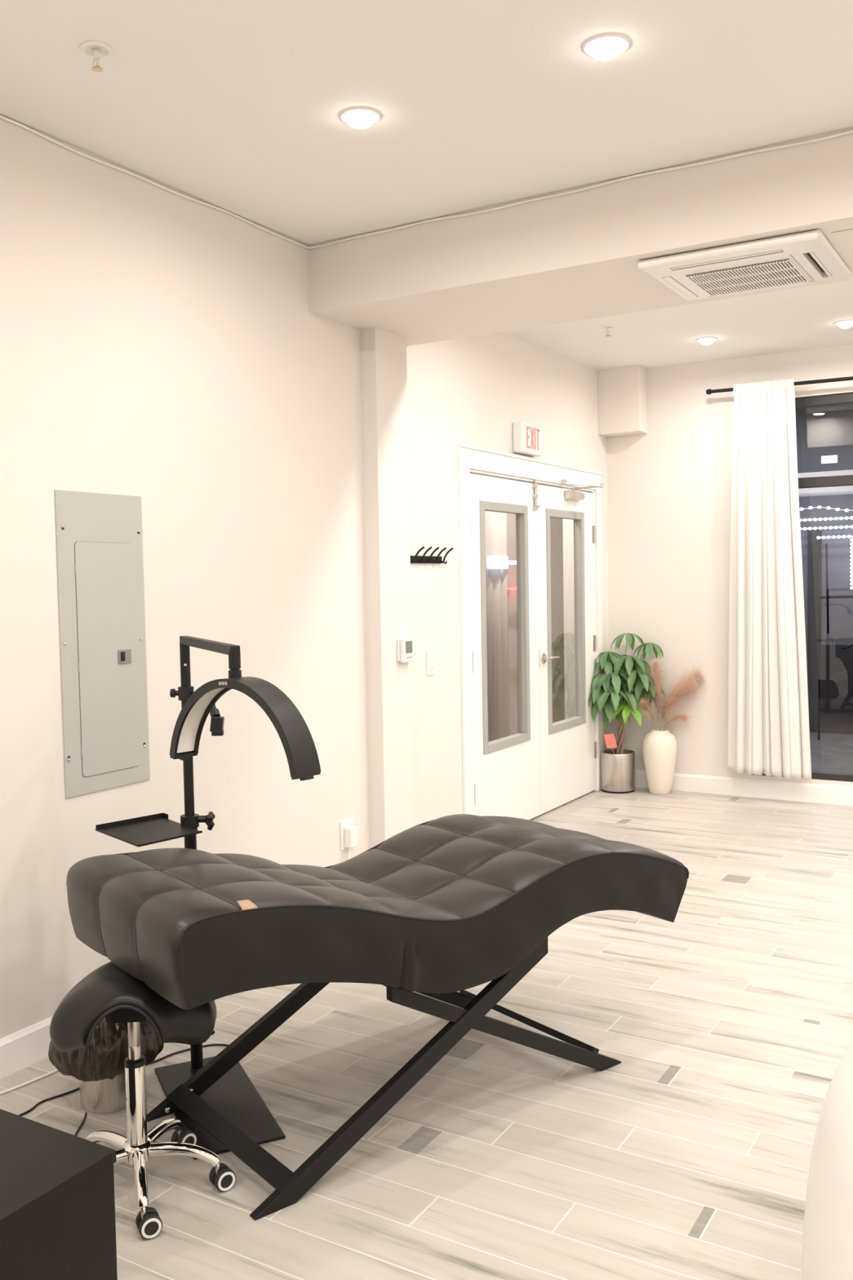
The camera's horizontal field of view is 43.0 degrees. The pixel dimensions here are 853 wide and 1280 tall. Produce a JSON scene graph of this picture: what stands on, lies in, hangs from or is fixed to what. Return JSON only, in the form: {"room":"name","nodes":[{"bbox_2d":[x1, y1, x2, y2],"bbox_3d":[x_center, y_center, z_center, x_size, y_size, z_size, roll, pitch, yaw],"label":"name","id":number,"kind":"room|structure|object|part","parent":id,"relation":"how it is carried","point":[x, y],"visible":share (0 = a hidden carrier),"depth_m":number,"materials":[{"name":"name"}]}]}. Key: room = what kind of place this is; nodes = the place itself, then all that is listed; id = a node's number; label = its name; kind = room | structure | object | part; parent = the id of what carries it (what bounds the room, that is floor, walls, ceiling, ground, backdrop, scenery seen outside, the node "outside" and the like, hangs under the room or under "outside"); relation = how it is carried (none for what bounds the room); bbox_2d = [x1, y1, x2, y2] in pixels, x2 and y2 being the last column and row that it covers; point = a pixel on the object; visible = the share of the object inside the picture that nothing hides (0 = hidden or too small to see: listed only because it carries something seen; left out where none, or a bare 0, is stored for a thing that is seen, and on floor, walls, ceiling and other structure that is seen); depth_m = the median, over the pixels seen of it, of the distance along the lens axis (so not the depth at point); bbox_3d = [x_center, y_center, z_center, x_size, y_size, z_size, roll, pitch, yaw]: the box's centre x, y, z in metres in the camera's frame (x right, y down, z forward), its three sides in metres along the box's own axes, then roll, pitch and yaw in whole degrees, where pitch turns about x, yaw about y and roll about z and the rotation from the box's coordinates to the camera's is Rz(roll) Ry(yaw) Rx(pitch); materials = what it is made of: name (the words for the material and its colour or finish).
{"room":"beauty salon","nodes":[
{"label":"beauty salon","id":0,"kind":"room"},
{"bbox_2d":[0,118,609,1039],"bbox_3d":[-1.231,-0.150,3.537,0.273,2.963,10.216,1,4,31],"label":"wall","id":1,"kind":"structure","parent":0,"point":[288,464],"depth_m":4.19,"materials":[{"name":"paint"}]},
{"bbox_2d":[0,1016,52,1079],"bbox_3d":[-1.988,1.361,2.191,0.014,0.118,6.766,1,4,31],"label":"baseboard","id":2,"kind":"structure","parent":1,"relation":"attached to","point":[23,1048],"depth_m":3.40,"materials":[{"name":"white paint"}]},
{"bbox_2d":[54,489,150,798],"bbox_3d":[-1.087,0.007,3.665,0.015,1.002,0.374,1,4,31],"label":"electrical panel","id":3,"kind":"object","parent":1,"relation":"attached to","point":[100,541],"visible":1,"depth_m":3.65,"materials":[{"name":"grey metal"}]},
{"bbox_3d":[-1.081,0.059,3.678,0.002,0.779,0.256,1,4,31],"label":"panel door","id":4,"kind":"part","parent":3,"relation":"part of","materials":[{"name":"grey metal"}]},
{"bbox_2d":[340,817,358,850],"bbox_3d":[-0.345,0.880,4.899,0.045,0.130,0.095,1,4,31],"label":"wall outlet","id":5,"kind":"object","parent":1,"relation":"attached to","point":[348,832],"visible":1,"depth_m":4.88,"materials":[{"name":"white plastic"}]},
{"bbox_3d":[-0.362,0.880,4.909,0.007,0.130,0.095,1,4,31],"label":"plate","id":6,"kind":"part","parent":5,"relation":"part of","materials":[{"name":"white plastic"}]},
{"bbox_2d":[396,637,413,662],"bbox_3d":[-0.098,0.048,5.137,0.036,0.114,0.106,1,4,31],"label":"thermostat","id":7,"kind":"object","parent":1,"relation":"attached to","point":[405,646],"visible":1,"depth_m":5.10,"materials":[{"name":"white plastic"}]},
{"bbox_3d":[-0.109,0.047,5.141,0.014,0.104,0.102,1,4,31],"label":"plate","id":8,"kind":"part","parent":7,"relation":"part of","materials":[{"name":"white plastic"}]},
{"bbox_2d":[426,649,435,675],"bbox_3d":[0.024,0.118,5.665,0.012,0.132,0.076,1,4,31],"label":"light switch","id":9,"kind":"object","parent":1,"relation":"attached to","point":[430,653],"visible":1,"depth_m":5.66,"materials":[{"name":"white plastic"}]},
{"bbox_2d":[409,546,453,564],"bbox_3d":[0.033,-0.438,5.599,0.081,0.087,0.358,1,4,31],"label":"coat rack","id":10,"kind":"object","parent":1,"relation":"attached to","point":[414,559],"visible":0.97,"depth_m":5.59,"materials":[{"name":"black metal"}]},
{"bbox_3d":[-0.005,-0.416,5.604,0.012,0.038,0.325,1,4,31],"label":"rail","id":11,"kind":"part","parent":10,"relation":"part of","materials":[{"name":"black metal"}]},
{"bbox_2d":[470,473,540,819],"bbox_3d":[0.466,0.079,6.425,0.087,2.113,0.915,1,4,31],"label":"door","id":12,"kind":"structure","parent":1,"relation":"in","point":[507,771],"depth_m":6.51,"materials":[{"name":"white paint"}]},
{"bbox_3d":[0.452,-0.084,6.426,0.058,1.448,0.616,1,4,31],"label":"glazing frame","id":13,"kind":"part","parent":12,"relation":"part of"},
{"bbox_2d":[512,421,542,457],"bbox_3d":[0.617,-1.218,6.570,0.068,0.182,0.295,1,4,31],"label":"exit sign","id":14,"kind":"object","parent":1,"relation":"attached to","point":[526,437],"visible":1,"depth_m":6.49,"materials":[{"name":"white plastic"}]},
{"bbox_2d":[457,444,604,814],"bbox_3d":[0.668,-0.003,6.850,0.140,2.248,2.045,1,4,31],"label":"trim","id":15,"kind":"structure","parent":1,"relation":"attached to","point":[473,461],"depth_m":6.06,"materials":[{"name":"white paint"}]},
{"bbox_2d":[460,443,603,475],"bbox_3d":[0.713,-1.116,6.752,0.010,0.020,2.057,1,4,31],"label":"trim","id":16,"kind":"structure","parent":1,"relation":"attached to","point":[463,445],"depth_m":6.57,"materials":[{"name":"white paint"}]},
{"bbox_2d":[536,479,603,814],"bbox_3d":[1.018,0.017,7.180,0.260,2.138,0.940,1,4,31],"label":"door","id":17,"kind":"structure","parent":1,"relation":"in","point":[568,748],"depth_m":7.24,"materials":[{"name":"white paint"}]},
{"bbox_3d":[0.792,0.113,6.895,0.065,0.068,0.160,1,4,31],"label":"handle","id":18,"kind":"part","parent":17,"relation":"part of","materials":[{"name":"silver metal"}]},
{"bbox_3d":[0.910,-0.133,7.192,0.058,1.448,0.610,1,4,31],"label":"glazing frame","id":19,"kind":"part","parent":17,"relation":"part of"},
{"bbox_3d":[1.014,-1.010,7.156,0.290,0.045,0.120,-2,3,-20],"label":"closer arm","id":20,"kind":"part","parent":17,"relation":"part of","materials":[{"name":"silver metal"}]},
{"bbox_2d":[0,786,852,1279],"bbox_3d":[0.699,1.387,2.481,4.709,0.060,10.216,1,4,31],"label":"floor","id":21,"kind":"structure","parent":0,"point":[728,1023],"depth_m":3.12,"materials":[{"name":"beige wood"}]},
{"bbox_2d":[0,1108,117,1279],"bbox_3d":[-1.065,1.169,1.903,0.849,0.500,0.600,1,4,31],"label":"base cabinet","id":22,"kind":"object","parent":21,"relation":"on","point":[57,1203],"visible":1,"depth_m":1.86,"materials":[{"name":"black laminate"}]},
{"bbox_2d":[74,1111,87,1135],"bbox_3d":[-0.963,1.353,2.998,0.007,0.010,0.170,-1,3,-3],"label":"cord","id":23,"kind":"object","parent":21,"relation":"on","point":[86,1113],"visible":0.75,"depth_m":3.02,"materials":[{"name":"black plastic"}]},
{"bbox_2d":[79,1074,125,1113],"bbox_3d":[-0.931,1.206,3.161,0.176,0.285,0.176,1,4,31],"label":"waste bin","id":24,"kind":"object","parent":21,"relation":"on","point":[107,1095],"visible":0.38,"depth_m":3.09,"materials":[{"name":"metal"}]},
{"bbox_2d":[48,1012,163,1081],"bbox_3d":[-0.933,1.136,3.162,0.332,0.208,0.320,-4,4,-40],"label":"bag","id":25,"kind":"object","parent":24,"relation":"in","point":[108,1051],"visible":0.34,"depth_m":3.02,"materials":[{"name":"plastic"}]},
{"bbox_2d":[18,1043,228,1115],"bbox_3d":[-1.000,1.343,3.229,0.973,0.006,0.150,-3,4,-38],"label":"lamp cord","id":26,"kind":"object","parent":21,"relation":"on","point":[215,1044],"visible":0.48,"depth_m":3.23,"materials":[{"name":"black plastic"}]},
{"bbox_2d":[49,961,235,1239],"bbox_3d":[-0.719,1.090,2.699,0.426,0.557,0.430,1,4,31],"label":"stool","id":27,"kind":"object","parent":21,"relation":"on","point":[108,988],"visible":0.76,"depth_m":2.62,"materials":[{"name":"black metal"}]},
{"bbox_3d":[-0.810,1.279,2.756,0.181,0.063,0.033,1,4,36],"label":"leg","id":28,"kind":"part","parent":27,"relation":"part of","materials":[{"name":"silver metal"}]},
{"bbox_3d":[-0.809,1.286,2.621,0.181,0.063,0.033,-3,4,-36],"label":"leg","id":29,"kind":"part","parent":27,"relation":"part of","materials":[{"name":"silver metal"}]},
{"bbox_3d":[-0.725,0.895,2.678,0.080,0.048,0.140,-1,3,-6],"label":"seat plate","id":30,"kind":"part","parent":27,"relation":"part of","materials":[{"name":"black metal"}]},
{"bbox_3d":[-0.724,0.906,2.673,0.396,0.187,0.282,-1,3,-6],"label":"saddle seat","id":31,"kind":"part","parent":27,"relation":"part of","materials":[{"name":"black leather"}]},
{"bbox_3d":[-0.681,1.286,2.580,0.033,0.063,0.181,-2,3,-18],"label":"leg","id":32,"kind":"part","parent":27,"relation":"part of","materials":[{"name":"silver metal"}]},
{"bbox_3d":[-0.655,1.326,2.504,0.011,0.034,0.010,1,4,31],"label":"caster stem","id":33,"kind":"part","parent":27,"relation":"part of","materials":[{"name":"metal"}]},
{"bbox_3d":[-0.682,1.274,2.798,0.033,0.063,0.181,0,3,18],"label":"leg","id":34,"kind":"part","parent":27,"relation":"part of","materials":[{"name":"silver metal"}]},
{"bbox_3d":[-0.656,1.306,2.878,0.011,0.034,0.010,1,4,31],"label":"caster stem","id":35,"kind":"part","parent":27,"relation":"part of","materials":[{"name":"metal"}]},
{"bbox_3d":[-0.602,1.279,2.689,0.181,0.063,0.033,-1,3,0],"label":"leg","id":36,"kind":"part","parent":27,"relation":"part of","materials":[{"name":"silver metal"}]},
{"bbox_3d":[-0.519,1.314,2.691,0.011,0.034,0.010,1,4,31],"label":"caster stem","id":37,"kind":"part","parent":27,"relation":"part of","materials":[{"name":"metal"}]},
{"bbox_2d":[0,848,351,1094],"bbox_3d":[-0.853,1.152,3.950,0.096,0.317,2.170,1,4,30],"label":"power cord","id":38,"kind":"object","parent":21,"relation":"on","point":[349,849],"visible":0.26,"depth_m":3.29,"materials":[{"name":"plastic"}]},
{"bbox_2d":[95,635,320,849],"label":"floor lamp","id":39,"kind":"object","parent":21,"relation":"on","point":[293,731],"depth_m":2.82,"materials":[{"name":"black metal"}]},
{"bbox_2d":[95,811,215,846],"bbox_3d":[-0.824,0.562,3.244,0.315,0.054,0.333,1,4,31],"label":"tray","id":40,"kind":"object","parent":39,"relation":"on","point":[145,830],"depth_m":3.27,"materials":[{"name":"black metal"}]},
{"bbox_3d":[-0.764,0.161,3.289,0.026,0.028,0.028,-1,3,0],"label":"knob","id":41,"kind":"part","parent":39,"relation":"part of","materials":[{"name":"black plastic"}]},
{"bbox_3d":[-0.608,0.013,2.998,0.025,0.025,0.646,-2,3,-24],"label":"arm","id":42,"kind":"part","parent":39,"relation":"part of","materials":[{"name":"black metal"}]},
{"bbox_3d":[-0.482,0.049,2.717,0.030,0.046,0.030,1,4,31],"label":"drop post","id":43,"kind":"part","parent":39,"relation":"part of","materials":[{"name":"black metal"}]},
{"bbox_2d":[66,813,688,1220],"bbox_3d":[-0.055,0.940,3.203,1.799,0.782,0.708,-3,4,-38],"label":"bed","id":44,"kind":"object","parent":21,"relation":"on","point":[440,908],"visible":1,"depth_m":2.87,"materials":[{"name":"black leather"}]},
{"bbox_3d":[-0.413,1.093,3.336,0.975,0.475,0.026,-3,4,-38],"label":"leg","id":45,"kind":"part","parent":44,"relation":"part of","materials":[{"name":"black metal"}]},
{"bbox_3d":[-0.035,1.112,2.855,0.371,0.475,0.919,1,4,31],"label":"leg","id":46,"kind":"part","parent":44,"relation":"part of","materials":[{"name":"black metal"}]},
{"bbox_3d":[0.151,0.758,2.922,1.758,0.352,0.026,-3,4,-38],"label":"panel","id":47,"kind":"part","parent":44,"relation":"part of","materials":[{"name":"black leather"}]},
{"bbox_3d":[-0.129,1.082,3.564,0.873,0.462,0.026,-3,4,-38],"label":"leg","id":48,"kind":"part","parent":44,"relation":"part of","materials":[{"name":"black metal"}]},
{"bbox_3d":[0.250,1.101,3.084,0.335,0.462,0.824,1,4,31],"label":"leg","id":49,"kind":"part","parent":44,"relation":"part of","materials":[{"name":"black metal"}]},
{"bbox_2d":[588,633,665,793],"bbox_3d":[1.407,0.515,7.538,0.453,1.116,0.444,1,4,31],"label":"potted plant","id":50,"kind":"object","parent":21,"relation":"on","point":[618,769],"visible":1,"depth_m":7.55,"materials":[{"name":"green plant"}]},
{"bbox_2d":[604,733,617,754],"bbox_3d":[1.290,0.747,7.594,0.097,0.180,0.014,-1,3,-1],"label":"card","id":51,"kind":"object","parent":50,"relation":"in","point":[610,740],"visible":1,"depth_m":7.59,"materials":[{"name":"paper"}]},
{"bbox_3d":[1.355,0.927,7.669,0.242,0.273,0.242,1,4,31],"label":"pot","id":52,"kind":"part","parent":50,"relation":"part of","materials":[{"name":"metal"}]},
{"bbox_2d":[642,728,677,794],"bbox_3d":[1.629,0.847,7.555,0.237,0.442,0.237,1,4,31],"label":"floor vase","id":53,"kind":"object","parent":21,"relation":"on","point":[660,748],"visible":1,"depth_m":7.47,"materials":[{"name":"beige ceramic"}]},
{"bbox_2d":[636,694,657,730],"bbox_3d":[1.518,0.523,7.498,0.200,0.321,0.213,1,4,31],"label":"pampas grass","id":54,"kind":"object","parent":53,"relation":"in","point":[646,707],"depth_m":7.49,"materials":[{"name":"brown plant"}]},
{"bbox_2d":[638,657,670,731],"bbox_3d":[1.603,0.400,7.512,0.274,0.562,0.276,-1,3,-9],"label":"pampas grass","id":55,"kind":"object","parent":53,"relation":"in","point":[655,675],"depth_m":7.50,"materials":[{"name":"brown plant"}]},
{"bbox_2d":[662,708,693,730],"bbox_3d":[1.738,0.566,7.501,0.241,0.228,0.162,1,4,31],"label":"pampas grass","id":56,"kind":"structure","parent":53,"relation":"in","point":[686,716],"depth_m":7.49,"materials":[{"name":"brown plant"}]},
{"bbox_2d":[654,666,706,731],"bbox_3d":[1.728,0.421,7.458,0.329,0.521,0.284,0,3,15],"label":"pampas grass","id":57,"kind":"object","parent":53,"relation":"in","point":[682,686],"depth_m":7.46,"materials":[{"name":"brown plant"}]},
{"bbox_2d":[801,1040,852,1279],"bbox_3d":[1.136,0.985,1.813,0.962,0.801,0.962,1,4,31],"label":"pouf","id":58,"kind":"object","parent":21,"relation":"on","point":[828,1229],"visible":1,"depth_m":1.83,"materials":[{"name":"white fabric"}]},
{"bbox_2d":[0,0,852,370],"bbox_3d":[0.646,-1.629,2.319,4.709,0.104,10.216,1,4,31],"label":"ceiling","id":59,"kind":"structure","parent":0,"point":[235,107],"depth_m":3.25,"materials":[{"name":"paint"}]},
{"bbox_2d":[79,40,113,71],"bbox_3d":[-0.882,-1.554,2.897,0.088,0.054,0.088,1,4,31],"label":"sprinkler","id":60,"kind":"object","parent":59,"relation":"attached to","point":[97,50],"visible":1,"depth_m":2.89,"materials":[{"name":"white plastic"}]},
{"bbox_2d":[339,106,381,128],"bbox_3d":[-0.204,-1.600,3.340,0.128,0.034,0.128,1,4,31],"label":"recessed light","id":61,"kind":"object","parent":59,"relation":"in","point":[358,117],"visible":1,"depth_m":3.31,"materials":[{"name":"white plastic"}]},
{"bbox_2d":[0,115,852,248],"bbox_3d":[0.143,-1.512,1.501,4.303,0.023,4.685,1,4,31],"label":"crown molding","id":62,"kind":"structure","parent":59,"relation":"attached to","point":[3,117],"depth_m":3.88,"materials":[{"name":"white paint"}]},
{"bbox_2d":[307,127,852,346],"bbox_3d":[1.582,-1.544,3.840,4.460,0.302,0.798,1,4,31],"label":"ceiling beam","id":63,"kind":"structure","parent":59,"relation":"attached to","point":[574,256],"depth_m":4.11,"materials":[{"name":"paint"}]},
{"bbox_2d":[637,229,851,300],"bbox_3d":[1.190,-1.377,4.026,0.640,0.032,0.595,1,4,31],"label":"air conditioner","id":64,"kind":"object","parent":63,"relation":"attached to","point":[805,257],"visible":1,"depth_m":3.96,"materials":[{"name":"white plastic"}]},
{"bbox_2d":[662,275,697,297],"bbox_3d":[0.993,-1.388,4.227,0.035,0.024,0.355,1,4,31],"label":"outlet","id":65,"kind":"object","parent":64,"relation":"attached to","point":[677,285],"depth_m":4.22,"materials":[{"name":"white plastic"}]},
{"bbox_2d":[671,249,782,269],"bbox_3d":[1.071,-1.370,3.876,0.400,0.024,0.040,1,4,31],"label":"outlet","id":66,"kind":"object","parent":64,"relation":"attached to","point":[766,253],"depth_m":3.87,"materials":[{"name":"white plastic"}]},
{"bbox_2d":[685,258,808,296],"bbox_3d":[1.220,-1.370,4.108,0.377,0.006,0.331,1,4,31],"label":"grille","id":67,"kind":"object","parent":64,"relation":"attached to","point":[778,272],"depth_m":4.09,"materials":[{"name":"white plastic"}]},
{"bbox_2d":[807,252,831,276],"bbox_3d":[1.433,-1.381,3.959,0.035,0.024,0.365,1,4,31],"label":"outlet","id":68,"kind":"object","parent":64,"relation":"attached to","point":[817,264],"depth_m":3.97,"materials":[{"name":"plastic"}]},
{"bbox_2d":[582,33,631,61],"bbox_3d":[0.487,-1.590,2.925,0.128,0.034,0.128,1,4,31],"label":"recessed light","id":69,"kind":"object","parent":59,"relation":"in","point":[606,46],"visible":1,"depth_m":2.90,"materials":[{"name":"white plastic"}]},
{"bbox_2d":[600,324,616,336],"bbox_3d":[1.056,-1.794,6.290,0.088,0.054,0.088,1,4,31],"label":"sprinkler","id":70,"kind":"object","parent":59,"relation":"attached to","point":[608,327],"visible":1,"depth_m":6.28,"materials":[{"name":"white plastic"}]},
{"bbox_2d":[598,365,647,436],"bbox_3d":[1.379,-1.673,7.606,0.304,0.448,0.160,1,4,31],"label":"bulkhead","id":71,"kind":"object","parent":59,"relation":"attached to","point":[622,391],"visible":1,"depth_m":7.54,"materials":[{"name":"paint"}]},
{"bbox_2d":[696,336,717,345],"bbox_3d":[1.726,-1.836,6.665,0.128,0.034,0.128,1,4,31],"label":"recessed light","id":72,"kind":"object","parent":59,"relation":"in","point":[704,340],"visible":1,"depth_m":6.63,"materials":[{"name":"white plastic"}]},
{"bbox_2d":[834,319,852,328],"bbox_3d":[2.436,-1.828,6.284,0.128,0.034,0.128,1,4,31],"label":"recessed light","id":73,"kind":"object","parent":59,"relation":"in","point":[844,324],"visible":1,"depth_m":6.25,"materials":[{"name":"white plastic"}]},
{"bbox_2d":[506,513,564,735],"bbox_3d":[0.618,-0.406,8.299,1.441,2.900,5.900,1,4,31],"label":"wall","id":74,"kind":"structure","parent":0,"point":[556,524],"depth_m":10.53,"materials":[{"name":"beige paint"}]},
{"bbox_2d":[484,511,509,742],"bbox_3d":[0.497,-0.222,9.210,0.081,2.360,0.724,1,4,31],"label":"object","id":75,"kind":"object","parent":74,"relation":"hanging from","point":[495,522],"visible":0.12,"depth_m":9.38,"materials":[{"name":"taupe fabric"}]},
{"bbox_2d":[562,344,852,786],"bbox_3d":[3.161,-0.401,6.785,4.940,2.963,0.120,1,4,31],"label":"wall","id":76,"kind":"structure","parent":0,"point":[669,485],"depth_m":7.53,"materials":[{"name":"paint"}]},
{"bbox_2d":[635,769,852,805],"bbox_3d":[3.265,1.023,6.734,4.475,0.122,0.016,1,4,31],"label":"baseboard","id":77,"kind":"structure","parent":76,"relation":"attached to","point":[762,788],"depth_m":7.33,"materials":[{"name":"white paint"}]},
{"bbox_2d":[706,376,852,394],"bbox_3d":[3.120,-1.614,6.577,2.828,0.103,0.144,1,4,31],"label":"curtain rod","id":78,"kind":"object","parent":76,"relation":"attached to","point":[710,391],"visible":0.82,"depth_m":6.91,"materials":[{"name":"black metal"}]},
{"bbox_2d":[727,377,812,780],"bbox_3d":[2.245,-0.387,7.112,0.554,2.598,0.072,1,4,31],"label":"curtain","id":79,"kind":"object","parent":78,"relation":"hanging from","point":[769,726],"visible":1,"depth_m":7.11,"materials":[{"name":"white fabric"}]},
{"bbox_2d":[752,392,852,782],"bbox_3d":[3.246,-0.324,6.728,2.435,2.514,0.069,1,4,31],"label":"window","id":80,"kind":"structure","parent":76,"relation":"in","point":[846,397],"depth_m":7.05,"materials":[{"name":"black metal"}]},
{"bbox_2d":[821,454,837,463],"bbox_3d":[2.621,-1.175,7.042,0.100,0.050,0.004,1,4,31],"label":"window sticker","id":81,"kind":"object","parent":80,"relation":"attached to","point":[826,459],"visible":1,"depth_m":7.04,"materials":[{"name":"paper"}]},
{"label":"outside","id":82,"kind":"structure","parent":0,"visible":0},
{"bbox_2d":[809,732,852,773],"bbox_3d":[5.798,0.998,12.657,15.000,0.150,12.474,1,4,31],"label":"pavement","id":83,"kind":"structure","parent":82,"point":[833,753],"depth_m":10.37,"materials":[{"name":"grey concrete"}]},
{"bbox_2d":[795,403,852,734],"bbox_3d":[4.508,-0.892,11.426,10.000,3.800,0.900,1,4,31],"label":"window","id":84,"kind":"structure","parent":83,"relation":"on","point":[826,430],"depth_m":11.59,"materials":[{"name":"glass"}]},
{"bbox_2d":[799,506,852,511],"bbox_3d":[4.035,-1.355,11.110,2.336,0.177,0.041,1,4,31],"label":"string","id":85,"kind":"object","parent":84,"relation":"attached to","point":[810,507],"visible":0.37,"depth_m":11.06,"materials":[{"name":"white plastic"}]},
{"bbox_2d":[800,516,852,521],"bbox_3d":[4.201,-1.273,11.390,2.336,0.037,0.041,1,4,31],"label":"string","id":86,"kind":"object","parent":84,"relation":"attached to","point":[836,517],"visible":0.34,"depth_m":11.38,"materials":[{"name":"white plastic"}]},
{"bbox_2d":[800,524,852,529],"bbox_3d":[4.202,-1.180,11.395,2.336,0.042,0.041,1,4,31],"label":"string","id":87,"kind":"object","parent":84,"relation":"attached to","point":[851,526],"visible":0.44,"depth_m":11.38,"materials":[{"name":"white plastic"}]},
{"bbox_3d":[4.679,-0.093,11.410,1.270,2.200,0.060,1,4,31],"label":"dark panel","id":88,"kind":"part","parent":84,"relation":"part of","materials":[{"name":"glass"}]},
{"bbox_2d":[817,534,852,538],"bbox_3d":[4.668,-1.076,11.123,1.256,0.037,0.041,1,4,31],"label":"string","id":89,"kind":"object","parent":84,"relation":"attached to","point":[849,535],"visible":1,"depth_m":11.34,"materials":[{"name":"white plastic"}]},
{"bbox_2d":[850,538,852,589],"bbox_3d":[4.436,-0.793,11.280,0.033,0.532,0.038,-1,3,8],"label":"string","id":90,"kind":"object","parent":84,"relation":"attached to","point":[851,540],"visible":1,"depth_m":11.27,"materials":[{"name":"white plastic"}]},
{"bbox_2d":[817,543,852,740],"bbox_3d":[4.563,0.032,10.810,1.252,2.020,0.032,1,4,31],"label":"metal railing","id":91,"kind":"object","parent":83,"relation":"on","point":[820,597],"visible":1,"depth_m":11.08,"materials":[{"name":"black metal"}]},
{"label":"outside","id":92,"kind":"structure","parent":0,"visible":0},
{"bbox_2d":[487,555,516,568],"bbox_3d":[0.662,-0.670,9.352,0.030,0.110,0.540,1,4,31],"label":"lit sign","id":93,"kind":"object","parent":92,"point":[493,562],"visible":0.86,"depth_m":9.25,"materials":[{"name":"white plastic"}]},
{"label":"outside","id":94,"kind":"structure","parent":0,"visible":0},
{"bbox_2d":[507,586,517,590],"bbox_3d":[0.833,-0.456,9.643,0.030,0.056,0.430,1,4,31],"label":"sign","id":95,"kind":"object","parent":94,"point":[513,588],"visible":0.22,"depth_m":9.50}
]}

